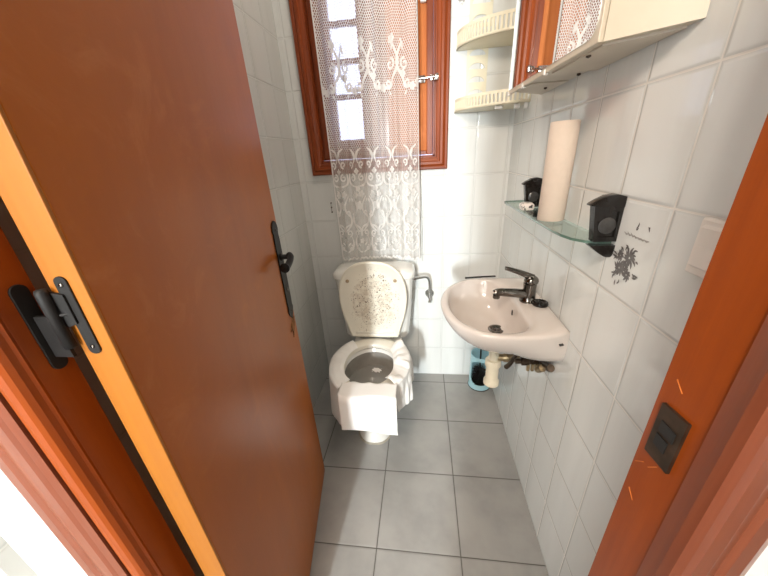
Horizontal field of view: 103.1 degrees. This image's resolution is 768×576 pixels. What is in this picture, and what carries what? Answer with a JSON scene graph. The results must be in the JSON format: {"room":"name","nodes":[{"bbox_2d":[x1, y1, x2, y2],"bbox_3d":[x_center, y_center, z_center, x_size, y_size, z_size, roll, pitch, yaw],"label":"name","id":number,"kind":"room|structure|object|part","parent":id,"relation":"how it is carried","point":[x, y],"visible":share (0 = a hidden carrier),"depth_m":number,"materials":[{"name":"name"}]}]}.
{"room":"bathroom","nodes":[
{"label":"bathroom","id":0,"kind":"room"},
{"bbox_2d":[0,0,328,575],"bbox_3d":[-0.564,-0.319,1.018,0.120,2.450,1.620,0,24,7],"label":"wall","id":1,"kind":"structure","parent":0,"point":[255,20],"depth_m":1.27,"materials":[{"name":"white tile"}]},
{"bbox_2d":[0,470,767,575],"bbox_3d":[-0.010,-0.023,0.257,2.900,2.450,0.085,0,24,7],"label":"wall","id":2,"kind":"structure","parent":0,"point":[21,527],"depth_m":0.44,"materials":[{"name":"white paint"}]},
{"bbox_2d":[0,227,195,575],"bbox_3d":[-0.404,0.139,0.355,0.130,2.120,0.068,0,24,7],"label":"door frame","id":3,"kind":"structure","parent":2,"relation":"attached to","point":[42,381],"depth_m":0.36,"materials":[{"name":"brown wood"}]},
{"bbox_2d":[0,0,324,575],"bbox_3d":[-0.307,0.040,0.681,0.094,2.008,0.668,-4,23,-1],"label":"door","id":4,"kind":"structure","parent":2,"relation":"in","point":[133,176],"depth_m":0.45,"materials":[{"name":"brown wood"}]},
{"bbox_3d":[-0.335,0.023,0.319,0.015,0.043,0.007,-11,24,-16],"label":"hinge arm","id":5,"kind":"part","parent":4,"relation":"part of","materials":[{"name":"black paint"}]},
{"bbox_3d":[-0.320,-0.049,0.968,0.004,0.328,0.055,-4,23,-1],"label":"handle plate","id":6,"kind":"part","parent":4,"relation":"part of","materials":[{"name":"black metal"}]},
{"bbox_3d":[-0.296,-0.078,0.915,0.048,0.037,0.099,-4,23,-1],"label":"lever","id":7,"kind":"part","parent":4,"relation":"part of","materials":[{"name":"black paint"}]},
{"bbox_2d":[588,114,767,575],"bbox_3d":[0.311,0.127,0.282,0.070,2.120,0.106,0,24,7],"label":"door frame","id":8,"kind":"structure","parent":2,"relation":"attached to","point":[719,361],"depth_m":0.27,"materials":[{"name":"brown wood"}]},
{"bbox_3d":[0.301,0.160,0.325,0.004,0.073,0.033,0,24,7],"label":"strike plate","id":9,"kind":"part","parent":8,"relation":"part of","materials":[{"name":"black metal"}]},
{"bbox_2d":[271,0,516,374],"bbox_3d":[0.087,-0.600,1.571,1.034,2.450,0.162,0,24,7],"label":"wall","id":10,"kind":"structure","parent":0,"point":[462,209],"depth_m":1.56,"materials":[{"name":"white tile"}]},
{"bbox_2d":[288,0,450,175],"bbox_3d":[-0.049,-1.040,1.364,0.665,0.973,0.176,0,24,7],"label":"window","id":11,"kind":"structure","parent":10,"relation":"in","point":[434,16],"depth_m":1.36,"materials":[{"name":"red wood"}]},
{"bbox_3d":[-0.180,-1.029,1.359,0.281,0.837,0.033,0,24,7],"label":"glazed sash","id":12,"kind":"part","parent":11,"relation":"part of","materials":[{"name":"red wood"}]},
{"bbox_3d":[-0.056,-1.015,1.306,0.665,0.973,0.022,0,24,7],"label":"frame","id":13,"kind":"part","parent":11,"relation":"part of","materials":[{"name":"red wood"}]},
{"bbox_2d":[372,0,433,156],"bbox_3d":[0.086,-1.028,1.319,0.251,0.837,0.036,0,24,7],"label":"shutter","id":14,"kind":"object","parent":11,"relation":"attached to","point":[425,8],"depth_m":1.34,"materials":[{"name":"red wood"}]},
{"bbox_3d":[0.097,-1.017,1.324,0.178,0.780,0.016,0,24,7],"label":"panel","id":15,"kind":"part","parent":11,"relation":"part of","materials":[{"name":"orange wood"}]},
{"bbox_3d":[-0.092,-1.377,1.099,0.600,0.012,0.012,0,24,7],"label":"curtain rod","id":16,"kind":"object","parent":11,"relation":"attached to","visible":0},
{"bbox_2d":[310,0,422,261],"bbox_3d":[-0.053,-0.757,1.362,0.445,1.340,0.036,0,24,7],"label":"lace curtain","id":17,"kind":"object","parent":16,"relation":"hanging from","point":[393,204],"visible":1,"depth_m":1.37,"materials":[{"name":"white fabric"}]},
{"bbox_3d":[0.156,-0.749,1.326,0.020,1.330,0.010,0,24,7],"label":"cord","id":18,"kind":"part","parent":17,"relation":"part of","materials":[{"name":"white fabric"}]},
{"bbox_2d":[413,276,433,302],"bbox_3d":[0.223,0.005,1.666,0.063,0.181,0.161,15,30,36],"label":"supply pipe","id":19,"kind":"object","parent":10,"relation":"attached to","point":[429,293],"visible":1,"depth_m":1.67,"materials":[{"name":"silver metal"}]},
{"bbox_2d":[454,0,530,112],"bbox_3d":[0.420,-0.987,1.158,0.262,0.570,0.206,0,24,7],"label":"caddy","id":20,"kind":"object","parent":10,"relation":"attached to","point":[501,37],"visible":0.87,"depth_m":1.21,"materials":[{"name":"beige plastic"}]},
{"bbox_3d":[0.399,-0.854,1.330,0.086,0.048,0.004,0,24,7],"label":"plate","id":21,"kind":"part","parent":20,"relation":"part of","materials":[{"name":"beige plastic"}]},
{"bbox_3d":[0.397,-0.897,1.311,0.086,0.048,0.004,0,24,7],"label":"plate","id":22,"kind":"part","parent":20,"relation":"part of","materials":[{"name":"beige plastic"}]},
{"bbox_3d":[0.394,-0.941,1.292,0.086,0.048,0.004,0,24,7],"label":"plate","id":23,"kind":"part","parent":20,"relation":"part of","materials":[{"name":"beige plastic"}]},
{"bbox_3d":[0.391,-0.984,1.274,0.086,0.048,0.004,0,24,7],"label":"plate","id":24,"kind":"part","parent":20,"relation":"part of","materials":[{"name":"beige plastic"}]},
{"bbox_3d":[0.390,-1.089,1.227,0.090,0.062,0.004,0,24,7],"label":"plate","id":25,"kind":"part","parent":20,"relation":"part of","materials":[{"name":"beige plastic"}]},
{"bbox_3d":[0.386,-1.146,1.202,0.090,0.062,0.004,0,24,7],"label":"plate","id":26,"kind":"part","parent":20,"relation":"part of","materials":[{"name":"beige plastic"}]},
{"bbox_2d":[456,8,515,50],"bbox_3d":[0.420,-0.982,1.159,0.262,0.060,0.205,0,24,7],"label":"basket","id":27,"kind":"object","parent":20,"relation":"on","point":[501,37],"depth_m":1.15,"materials":[{"name":"beige plastic"}]},
{"bbox_2d":[454,88,530,112],"bbox_3d":[0.433,-0.768,1.252,0.262,0.050,0.205,0,24,7],"label":"basket","id":28,"kind":"object","parent":20,"relation":"on","point":[459,107],"depth_m":1.21,"materials":[{"name":"beige plastic"}]},
{"bbox_2d":[310,373,547,575],"bbox_3d":[0.080,0.845,1.452,1.274,0.100,1.620,0,24,7],"label":"floor","id":29,"kind":"structure","parent":0,"point":[444,495],"depth_m":1.27,"materials":[{"name":"grey tile"}]},
{"bbox_2d":[329,261,414,444],"bbox_3d":[-0.061,0.311,1.519,0.425,0.840,0.694,0,24,7],"label":"toilet","id":30,"kind":"object","parent":29,"relation":"on","point":[375,297],"depth_m":1.51,"materials":[{"name":"white ceramic"}]},
{"bbox_3d":[-0.194,0.450,1.483,0.135,0.241,0.370,0,24,7],"label":"toilet paper strip","id":31,"kind":"part","parent":30,"relation":"part of","materials":[{"name":"white paper"}]},
{"bbox_3d":[-0.065,0.359,1.430,0.360,0.022,0.433,0,24,7],"label":"seat","id":32,"kind":"part","parent":30,"relation":"part of","materials":[{"name":"beige plastic"}]},
{"bbox_3d":[-0.060,0.504,1.278,0.240,0.190,0.101,0,24,7],"label":"toilet paper strip","id":33,"kind":"part","parent":30,"relation":"part of","materials":[{"name":"white paper"}]},
{"bbox_3d":[-0.058,0.496,1.481,0.256,0.231,0.320,0,24,7],"label":"bowl interior","id":34,"kind":"part","parent":30,"relation":"part of","materials":[{"name":"ceramic"}]},
{"bbox_3d":[-0.056,0.064,1.548,0.346,0.411,0.020,0,20,7],"label":"lid","id":35,"kind":"part","parent":30,"relation":"part of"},
{"bbox_3d":[-0.040,0.082,1.692,0.408,0.350,0.174,0,24,7],"label":"tank","id":36,"kind":"part","parent":30,"relation":"part of","materials":[{"name":"white ceramic"}]},
{"bbox_3d":[-0.051,-0.100,1.612,0.425,0.052,0.192,0,24,7],"label":"tank lid","id":37,"kind":"part","parent":30,"relation":"part of","materials":[{"name":"white ceramic"}]},
{"bbox_2d":[372,368,381,372],"bbox_3d":[-0.037,0.418,1.564,0.050,0.009,0.039,0,24,7],"label":"scrap","id":38,"kind":"object","parent":30,"relation":"on","point":[374,369],"visible":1,"depth_m":1.56,"materials":[{"name":"white paper"}]},
{"bbox_3d":[0.080,0.398,1.434,0.122,0.189,0.335,0,24,7],"label":"toilet paper strip","id":39,"kind":"part","parent":30,"relation":"part of","materials":[{"name":"white paper"}]},
{"bbox_2d":[468,348,488,391],"bbox_3d":[0.570,0.482,1.809,0.132,0.225,0.132,0,24,7],"label":"toilet brush holder","id":40,"kind":"object","parent":29,"relation":"on","point":[475,359],"visible":0.56,"depth_m":1.81,"materials":[{"name":"blue plastic"}]},
{"bbox_2d":[471,349,485,385],"bbox_3d":[0.568,0.435,1.789,0.095,0.293,0.094,0,24,7],"label":"toilet brush","id":41,"kind":"object","parent":40,"relation":"on","point":[479,375],"visible":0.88,"depth_m":1.80,"materials":[{"name":"black plastic"}]},
{"bbox_2d":[493,0,767,575],"bbox_3d":[0.580,-0.326,0.872,0.122,2.450,1.620,0,24,7],"label":"wall","id":42,"kind":"structure","parent":0,"point":[672,126],"depth_m":0.64,"materials":[{"name":"white tile"}]},
{"bbox_2d":[441,277,569,360],"bbox_3d":[0.372,0.106,1.062,0.346,0.135,0.449,0,24,7],"label":"basin","id":43,"kind":"object","parent":42,"relation":"attached to","point":[504,325],"visible":0.97,"depth_m":0.97,"materials":[{"name":"ceramic"}]},
{"bbox_2d":[465,275,495,278],"bbox_3d":[0.385,-0.043,1.219,0.121,0.009,0.008,-3,23,2],"label":"stick","id":44,"kind":"object","parent":43,"relation":"on","point":[492,275],"visible":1,"depth_m":1.22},
{"bbox_2d":[483,352,538,387],"bbox_3d":[0.472,0.271,1.135,0.179,0.235,0.058,3,24,15],"label":"trap","id":45,"kind":"object","parent":43,"relation":"attached to","point":[493,361],"visible":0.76,"depth_m":1.14,"materials":[{"name":"beige plastic"}]},
{"bbox_2d":[493,266,538,303],"bbox_3d":[0.435,-0.012,1.007,0.146,0.120,0.054,0,24,7],"label":"faucet","id":46,"kind":"object","parent":43,"relation":"on","point":[526,295],"visible":1,"depth_m":1.00,"materials":[{"name":"silver metal"}]},
{"bbox_3d":[0.423,0.020,1.014,0.121,0.043,0.033,-3,23,0],"label":"spout","id":47,"kind":"part","parent":46,"relation":"part of","materials":[{"name":"silver metal"}]},
{"bbox_3d":[0.450,-0.037,0.994,0.108,0.065,0.046,0,24,7],"label":"lever","id":48,"kind":"part","parent":46,"relation":"part of","materials":[{"name":"silver metal"}]},
{"bbox_2d":[532,299,548,307],"bbox_3d":[0.507,0.048,0.990,0.050,0.012,0.050,0,24,7],"label":"plug","id":49,"kind":"object","parent":43,"relation":"on","point":[541,303],"visible":1,"depth_m":0.98,"materials":[{"name":"black plastic"}]},
{"bbox_2d":[504,355,554,372],"bbox_3d":[0.486,0.267,1.031,0.117,0.107,0.135,0,24,7],"label":"valve","id":50,"kind":"object","parent":42,"relation":"attached to","point":[543,366],"visible":0.88,"depth_m":1.03,"materials":[{"name":"gold metal"}]},
{"bbox_3d":[0.451,0.254,1.075,0.018,0.100,0.058,-12,25,-18],"label":"handle","id":51,"kind":"part","parent":50,"relation":"part of","materials":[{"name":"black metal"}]},
{"bbox_2d":[504,177,627,256],"bbox_3d":[0.486,-0.254,0.930,0.082,0.136,0.644,0,24,7],"label":"glass shelf","id":52,"kind":"object","parent":42,"relation":"attached to","point":[606,211],"visible":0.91,"depth_m":0.65,"materials":[{"name":"clear"}]},
{"bbox_2d":[519,202,534,209],"bbox_3d":[0.485,-0.279,1.037,0.040,0.022,0.048,0,24,7],"label":"soap","id":53,"kind":"object","parent":52,"relation":"on","point":[523,205],"visible":1,"depth_m":1.02,"materials":[{"name":"white"}]},
{"bbox_3d":[0.520,-0.317,1.060,0.034,0.034,0.006,0,24,7],"label":"clamp knob","id":54,"kind":"part","parent":52,"relation":"part of","materials":[{"name":"grey plastic"}]},
{"bbox_2d":[537,119,580,221],"bbox_3d":[0.471,-0.312,0.828,0.069,0.250,0.069,0,24,7],"label":"paper towel roll","id":55,"kind":"object","parent":52,"relation":"on","point":[563,135],"visible":1,"depth_m":0.80,"materials":[{"name":"white paper"}]},
{"bbox_3d":[0.467,-0.130,0.637,0.034,0.034,0.006,0,24,7],"label":"clamp knob","id":56,"kind":"part","parent":52,"relation":"part of","materials":[{"name":"grey plastic"}]},
{"bbox_2d":[507,0,710,95],"bbox_3d":[0.419,-0.775,0.640,0.135,0.566,0.667,0,24,7],"label":"upper cabinet","id":57,"kind":"object","parent":42,"relation":"attached to","point":[555,42],"visible":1,"depth_m":0.59,"materials":[{"name":"beige wood"}]},
{"bbox_2d":[509,0,601,89],"bbox_3d":[0.364,-0.771,0.637,0.002,0.533,0.487,-1,24,5],"label":"mirror glass","id":58,"kind":"object","parent":57,"relation":"attached to","point":[550,35],"depth_m":0.68,"materials":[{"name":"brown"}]},
{"bbox_3d":[0.368,-0.770,0.633,0.009,0.554,0.500,-1,24,5],"label":"door","id":59,"kind":"part","parent":57,"relation":"part of","materials":[{"name":"brown wood"}]},
{"bbox_3d":[0.443,-0.526,0.749,0.108,0.012,0.615,0,24,7],"label":"panel","id":60,"kind":"part","parent":57,"relation":"part of","materials":[{"name":"white wood"}]},
{"bbox_2d":[685,217,725,278],"bbox_3d":[0.454,-0.047,0.413,0.016,0.082,0.084,0,24,7],"label":"light switch","id":61,"kind":"object","parent":42,"relation":"attached to","point":[710,230],"visible":0.36,"depth_m":0.43,"materials":[{"name":"white plastic"}]}
]}

